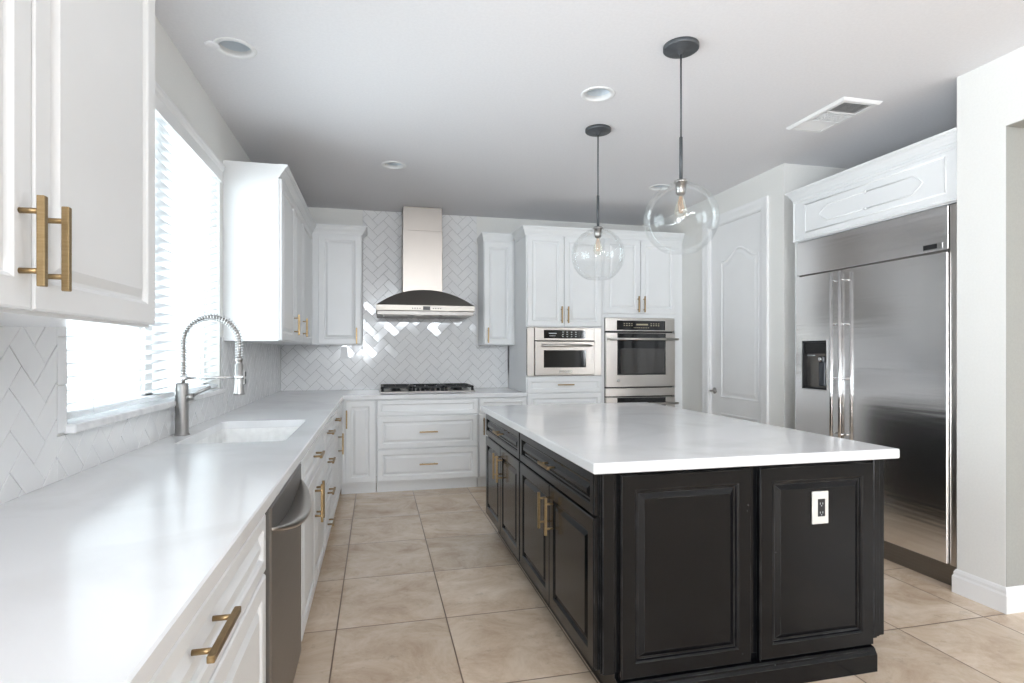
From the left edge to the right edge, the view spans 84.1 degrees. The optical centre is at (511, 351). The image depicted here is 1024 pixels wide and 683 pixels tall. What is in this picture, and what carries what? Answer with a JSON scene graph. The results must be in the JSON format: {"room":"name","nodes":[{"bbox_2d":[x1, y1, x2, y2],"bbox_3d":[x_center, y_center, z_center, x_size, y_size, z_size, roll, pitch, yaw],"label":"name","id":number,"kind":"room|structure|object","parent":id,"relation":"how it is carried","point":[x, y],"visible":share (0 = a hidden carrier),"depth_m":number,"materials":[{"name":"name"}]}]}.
{"room":"kitchen","nodes":[
{"label":"kitchen","id":0,"kind":"room"},
{"bbox_2d":[57,16,250,435],"bbox_3d":[-0.822,-0.092,-0.972,0.140,2.805,13.890,0,0,-13],"label":"wall","id":1,"kind":"structure","parent":0,"point":[173,74],"depth_m":3.30,"materials":[{"name":"paint"}]},
{"bbox_2d":[0,0,154,327],"bbox_3d":[-1.018,-0.659,1.004,0.394,1.182,1.265,0,0,-13],"label":"upper cabinet","id":2,"kind":"object","parent":1,"relation":"attached to","point":[77,77],"visible":1,"depth_m":1.18,"materials":[{"name":"white paint"}]},
{"bbox_2d":[67,273,205,410],"bbox_3d":[-1.725,-0.460,2.649,0.055,1.400,1.815,0,0,-13],"label":"window","id":3,"kind":"structure","parent":1,"relation":"in","point":[138,367],"depth_m":2.63,"materials":[{"name":"paint"}]},
{"bbox_2d":[66,81,224,419],"bbox_3d":[-1.638,-0.476,2.668,0.093,1.388,1.850,0,0,-13],"label":"window blind","id":4,"kind":"object","parent":3,"relation":"attached to","point":[186,167],"visible":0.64,"depth_m":2.83,"materials":[{"name":"paint"}]},
{"bbox_2d":[0,326,280,504],"bbox_3d":[-1.689,0.151,2.984,0.009,0.489,5.789,0,0,-13],"label":"wall tile","id":5,"kind":"structure","parent":1,"relation":"attached to","point":[33,360],"depth_m":1.72,"materials":[{"name":"grey tile"}]},
{"bbox_2d":[63,388,225,433],"bbox_3d":[-1.647,0.243,2.668,0.124,0.030,1.839,0,0,-13],"label":"trim","id":6,"kind":"structure","parent":1,"relation":"attached to","point":[75,425],"depth_m":2.18,"materials":[{"name":"stone"}]},
{"bbox_2d":[223,160,315,344],"bbox_3d":[-1.916,-0.651,4.762,0.392,1.157,2.224,0,0,-13],"label":"upper cabinet","id":7,"kind":"object","parent":1,"relation":"attached to","point":[269,226],"visible":1,"depth_m":3.70,"materials":[{"name":"white paint"}]},
{"bbox_2d":[308,207,647,387],"bbox_3d":[0.757,-0.092,6.617,6.735,2.805,0.140,0,0,-13],"label":"wall","id":8,"kind":"structure","parent":0,"point":[320,215],"depth_m":6.29,"materials":[{"name":"paint"}]},
{"bbox_2d":[311,223,367,344],"bbox_3d":[-1.738,-0.661,5.749,0.531,1.177,0.387,0,0,-13],"label":"upper cabinet","id":9,"kind":"object","parent":8,"relation":"attached to","point":[336,248],"visible":0.98,"depth_m":5.60,"materials":[{"name":"white paint"}]},
{"bbox_2d":[281,210,507,390],"bbox_3d":[-1.201,-0.549,6.072,2.376,1.890,0.009,0,0,-13],"label":"wall tile","id":10,"kind":"structure","parent":8,"relation":"attached to","point":[409,351],"depth_m":6.08,"materials":[{"name":"grey tile"}]},
{"bbox_2d":[341,347,347,357],"bbox_3d":[-1.753,0.007,5.934,0.070,0.115,0.008,0,0,-13],"label":"wall outlet","id":11,"kind":"object","parent":10,"relation":"attached to","point":[344,350],"visible":1,"depth_m":5.93,"materials":[{"name":"paint"}]},
{"bbox_2d":[376,206,474,318],"bbox_3d":[-0.904,-0.924,5.845,0.963,1.135,0.568,0,0,-13],"label":"range hood","id":12,"kind":"object","parent":8,"relation":"attached to","point":[422,296],"visible":1,"depth_m":5.82,"materials":[{"name":"silver metal"}]},
{"bbox_2d":[377,310,473,318],"bbox_3d":[-0.907,-0.383,5.854,0.945,0.041,0.549,0,0,-13],"label":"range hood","id":13,"kind":"object","parent":12,"relation":"on","point":[413,314],"depth_m":5.63,"materials":[{"name":"silver metal"}]},
{"bbox_2d":[477,232,514,344],"bbox_3d":[-0.178,-0.661,6.121,0.364,1.177,0.387,0,0,-13],"label":"upper cabinet","id":14,"kind":"object","parent":8,"relation":"attached to","point":[496,251],"visible":0.96,"depth_m":5.98,"materials":[{"name":"white paint"}]},
{"bbox_2d":[155,0,1023,225],"bbox_3d":[2.362,-1.620,-0.109,6.855,0.250,14.090,0,0,-13],"label":"ceiling","id":15,"kind":"structure","parent":0,"point":[483,107],"depth_m":3.17,"materials":[{"name":"paint"}]},
{"bbox_2d":[204,40,219,48],"bbox_3d":[-1.455,-1.489,2.757,0.068,0.010,0.068,0,0,-13],"label":"ceiling sensor","id":16,"kind":"object","parent":15,"relation":"attached to","point":[208,43],"visible":1,"depth_m":2.75,"materials":[{"name":"paint"}]},
{"bbox_2d":[213,37,256,58],"bbox_3d":[-1.362,-1.554,2.793,0.196,0.131,0.196,0,0,-13],"label":"recessed light","id":17,"kind":"object","parent":15,"relation":"in","point":[231,47],"visible":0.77,"depth_m":2.84,"materials":[{"name":"paint"}]},
{"bbox_2d":[381,161,405,169],"bbox_3d":[-0.943,-1.554,4.541,0.196,0.131,0.196,0,0,-13],"label":"recessed light","id":18,"kind":"object","parent":15,"relation":"in","point":[396,165],"visible":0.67,"depth_m":4.59,"materials":[{"name":"paint"}]},
{"bbox_2d":[585,124,610,248],"bbox_3d":[0.577,-0.993,3.808,0.356,1.005,0.356,0,0,-13],"label":"pendant light","id":19,"kind":"object","parent":15,"relation":"hanging from","point":[596,130],"visible":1,"depth_m":3.80,"materials":[{"name":"grey metal"}]},
{"bbox_2d":[593,226,602,237],"bbox_3d":[0.577,-0.803,3.808,0.066,0.074,0.066,0,0,-13],"label":"socket","id":20,"kind":"object","parent":19,"relation":"attached to","point":[597,229],"depth_m":3.79,"materials":[{"name":"silver metal"}]},
{"bbox_2d":[581,86,614,101],"bbox_3d":[0.498,-1.554,3.292,0.196,0.131,0.196,0,0,-13],"label":"recessed light","id":21,"kind":"object","parent":15,"relation":"in","point":[598,93],"visible":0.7,"depth_m":3.35,"materials":[{"name":"paint"}]},
{"bbox_2d":[649,184,670,190],"bbox_3d":[1.340,-1.554,5.152,0.196,0.131,0.196,0,0,-13],"label":"recessed light","id":22,"kind":"object","parent":15,"relation":"in","point":[659,187],"visible":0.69,"depth_m":5.21,"materials":[{"name":"paint"}]},
{"bbox_2d":[663,36,698,212],"bbox_3d":[0.825,-0.993,2.775,0.356,1.005,0.356,0,0,-13],"label":"pendant light","id":23,"kind":"object","parent":15,"relation":"hanging from","point":[685,46],"visible":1,"depth_m":2.77,"materials":[{"name":"grey metal"}]},
{"bbox_2d":[674,179,687,195],"bbox_3d":[0.825,-0.803,2.775,0.066,0.074,0.066,0,0,-13],"label":"socket","id":24,"kind":"object","parent":23,"relation":"attached to","point":[680,184],"depth_m":2.75,"materials":[{"name":"silver metal"}]},
{"bbox_2d":[786,97,882,132],"bbox_3d":[2.019,-1.486,3.588,0.275,0.016,0.482,0,0,-13],"label":"ceiling vent","id":25,"kind":"object","parent":15,"relation":"in","point":[843,109],"visible":1,"depth_m":3.55,"materials":[{"name":"metal"}]},
{"bbox_2d":[293,483,1023,682],"bbox_3d":[2.362,1.370,-0.109,6.855,0.120,14.090,0,0,-13],"label":"floor","id":26,"kind":"structure","parent":0,"point":[413,586],"depth_m":2.82,"materials":[{"name":"tile"}]},
{"bbox_2d":[148,514,265,682],"bbox_3d":[-0.844,0.873,0.948,0.685,0.874,1.195,0,0,-13],"label":"base cabinet","id":27,"kind":"object","parent":26,"relation":"on","point":[224,641],"visible":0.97,"depth_m":1.19,"materials":[{"name":"white paint"}]},
{"bbox_2d":[0,387,526,682],"bbox_3d":[-0.530,0.416,3.235,2.380,0.040,5.840,0,0,-13],"label":"countertop","id":28,"kind":"structure","parent":27,"relation":"on","point":[104,567],"depth_m":1.20,"materials":[{"name":"white stone"}]},
{"bbox_2d":[174,313,245,435],"bbox_3d":[-1.453,0.104,2.737,0.317,0.585,0.068,0,0,-13],"label":"kitchen faucet","id":29,"kind":"object","parent":28,"relation":"on","point":[182,395],"visible":1,"depth_m":2.71,"materials":[{"name":"silver metal"}]},
{"bbox_2d":[194,427,298,443],"bbox_3d":[-1.328,0.548,2.880,0.493,0.223,0.868,0,0,-13],"label":"sink","id":30,"kind":"object","parent":28,"relation":"in","point":[233,435],"visible":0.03,"depth_m":3.26,"materials":[{"name":"white ceramic"}]},
{"bbox_2d":[379,383,474,392],"bbox_3d":[-0.880,0.367,5.840,0.940,0.058,0.510,0,0,-13],"label":"gas cooktop","id":31,"kind":"object","parent":28,"relation":"in","point":[449,387],"visible":1,"depth_m":5.69,"materials":[{"name":"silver metal"}]},
{"bbox_2d":[263,463,310,682],"bbox_3d":[-1.041,0.876,1.885,0.701,0.868,0.706,0,0,-13],"label":"dishwasher","id":32,"kind":"object","parent":26,"relation":"on","point":[291,507],"visible":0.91,"depth_m":1.84,"materials":[{"name":"silver metal"}]},
{"bbox_2d":[300,427,324,641],"bbox_3d":[-1.282,0.873,2.786,0.685,0.874,1.145,0,0,-13],"label":"base cabinet","id":33,"kind":"object","parent":26,"relation":"on","point":[313,462],"visible":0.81,"depth_m":2.77,"materials":[{"name":"white paint"}]},
{"bbox_2d":[324,418,335,549],"bbox_3d":[-1.475,0.873,3.595,0.685,0.874,0.512,0,0,-13],"label":"base cabinet","id":34,"kind":"object","parent":26,"relation":"on","point":[329,432],"visible":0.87,"depth_m":3.63,"materials":[{"name":"white paint"}]},
{"bbox_2d":[331,403,343,522],"bbox_3d":[-1.685,0.873,4.473,0.685,0.874,1.285,0,0,-13],"label":"base cabinet","id":35,"kind":"object","parent":26,"relation":"on","point":[337,440],"visible":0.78,"depth_m":4.47,"materials":[{"name":"white paint"}]},
{"bbox_2d":[341,400,375,493],"bbox_3d":[-1.491,0.873,5.557,0.311,0.874,0.853,0,0,-13],"label":"base cabinet","id":36,"kind":"object","parent":26,"relation":"on","point":[358,416],"visible":0.95,"depth_m":5.19,"materials":[{"name":"white paint"}]},
{"bbox_2d":[376,398,477,491],"bbox_3d":[-0.874,0.873,5.705,0.950,0.874,0.853,0,0,-13],"label":"base cabinet","id":37,"kind":"object","parent":26,"relation":"on","point":[422,444],"visible":1,"depth_m":5.33,"materials":[{"name":"white paint"}]},
{"bbox_2d":[477,397,525,486],"bbox_3d":[-0.176,0.873,5.871,0.476,0.874,0.853,0,0,-13],"label":"base cabinet","id":38,"kind":"object","parent":26,"relation":"on","point":[489,401],"visible":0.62,"depth_m":5.46,"materials":[{"name":"white paint"}]},
{"bbox_2d":[508,225,603,404],"bbox_3d":[0.420,0.034,6.032,0.845,2.552,0.839,0,0,-13],"label":"tall cabinet","id":39,"kind":"object","parent":26,"relation":"on","point":[558,270],"visible":0.6,"depth_m":5.68,"materials":[{"name":"white paint"}]},
{"bbox_2d":[526,327,600,375],"bbox_3d":[0.449,-0.002,6.000,0.780,0.483,0.797,0,0,-13],"label":"microwave oven","id":40,"kind":"object","parent":39,"relation":"in","point":[550,351],"visible":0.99,"depth_m":5.65,"materials":[{"name":"silver metal"}]},
{"bbox_2d":[602,229,684,408],"bbox_3d":[1.273,0.034,6.235,0.904,2.552,0.839,0,0,-13],"label":"tall cabinet","id":41,"kind":"object","parent":26,"relation":"on","point":[642,270],"visible":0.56,"depth_m":5.87,"materials":[{"name":"white paint"}]},
{"bbox_2d":[604,318,678,406],"bbox_3d":[1.252,0.300,6.181,0.783,1.300,0.817,0,0,-13],"label":"double wall oven","id":42,"kind":"object","parent":41,"relation":"in","point":[639,353],"visible":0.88,"depth_m":5.84,"materials":[{"name":"silver metal"}]},
{"bbox_2d":[486,414,883,682],"bbox_3d":[0.667,0.873,3.250,1.332,0.874,2.178,0,0,-13],"label":"kitchen island","id":43,"kind":"object","parent":26,"relation":"on","point":[710,575],"visible":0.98,"depth_m":2.23,"materials":[{"name":"black paint"}]},
{"bbox_2d":[481,402,899,474],"bbox_3d":[0.680,0.416,3.253,1.333,0.040,2.227,0,0,-13],"label":"island countertop","id":44,"kind":"structure","parent":43,"relation":"on","point":[599,438],"depth_m":2.60,"materials":[{"name":"white stone"}]},
{"bbox_2d":[812,491,827,523],"bbox_3d":[1.235,0.623,2.276,0.076,0.130,0.009,0,0,-13],"label":"power outlet","id":45,"kind":"object","parent":43,"relation":"attached to","point":[819,498],"visible":1,"depth_m":2.27,"materials":[{"name":"white plastic"}]},
{"bbox_2d":[818,499,824,516],"bbox_3d":[1.239,0.623,2.274,0.034,0.070,0.003,0,0,-13],"label":"socket","id":46,"kind":"object","parent":45,"relation":"attached to","point":[821,502],"depth_m":2.27,"materials":[{"name":"grey plastic"}]},
{"bbox_2d":[785,127,956,429],"bbox_3d":[2.612,0.043,3.824,0.718,2.534,1.330,0,0,-13],"label":"tall cabinet","id":47,"kind":"object","parent":26,"relation":"on","point":[921,176],"visible":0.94,"depth_m":3.61,"materials":[{"name":"white paint"}]},
{"bbox_2d":[796,203,956,585],"bbox_3d":[2.585,0.243,3.792,0.707,2.134,1.220,0,0,-13],"label":"refrigerator","id":48,"kind":"object","parent":26,"relation":"on","point":[876,304],"visible":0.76,"depth_m":3.48,"materials":[{"name":"silver metal"}]},
{"bbox_2d":[923,244,936,250],"bbox_3d":[2.410,-0.605,3.276,0.001,0.027,0.083,0,0,-13],"label":"print","id":49,"kind":"object","parent":48,"relation":"on","point":[926,247],"depth_m":3.28,"materials":[{"name":"black plastic"}]},
{"bbox_2d":[648,163,846,428],"bbox_3d":[2.323,-0.092,5.729,0.900,2.805,2.315,0,0,-13],"label":"wall","id":50,"kind":"structure","parent":0,"point":[784,178],"depth_m":4.63,"materials":[{"name":"paint"}]},
{"bbox_2d":[709,211,760,422],"bbox_3d":[2.010,0.057,5.136,0.095,2.491,0.761,0,0,-13],"label":"door","id":51,"kind":"structure","parent":50,"relation":"in","point":[735,390],"depth_m":5.13,"materials":[{"name":"paint"}]},
{"bbox_2d":[702,196,768,424],"bbox_3d":[2.049,0.013,5.145,0.140,2.595,0.953,0,0,-13],"label":"trim","id":52,"kind":"structure","parent":50,"relation":"attached to","point":[761,204],"depth_m":5.12,"materials":[{"name":"paint"}]},
{"bbox_2d":[957,55,1005,586],"bbox_3d":[2.921,-0.092,3.086,0.965,2.805,0.246,0,0,-13],"label":"wall","id":53,"kind":"structure","parent":0,"point":[981,91],"depth_m":2.97,"materials":[{"name":"paint"}]},
{"bbox_2d":[952,569,1023,613],"bbox_3d":[2.857,1.245,3.070,0.866,0.130,0.278,0,0,-13],"label":"baseboard","id":54,"kind":"structure","parent":53,"relation":"attached to","point":[1006,600],"depth_m":2.92,"materials":[{"name":"paint"}]},
{"bbox_2d":[1006,46,1023,586],"bbox_3d":[3.524,-0.092,0.559,0.965,2.805,4.950,0,0,-13],"label":"wall","id":55,"kind":"structure","parent":0,"point":[1014,59],"depth_m":2.86,"materials":[{"name":"paint"}]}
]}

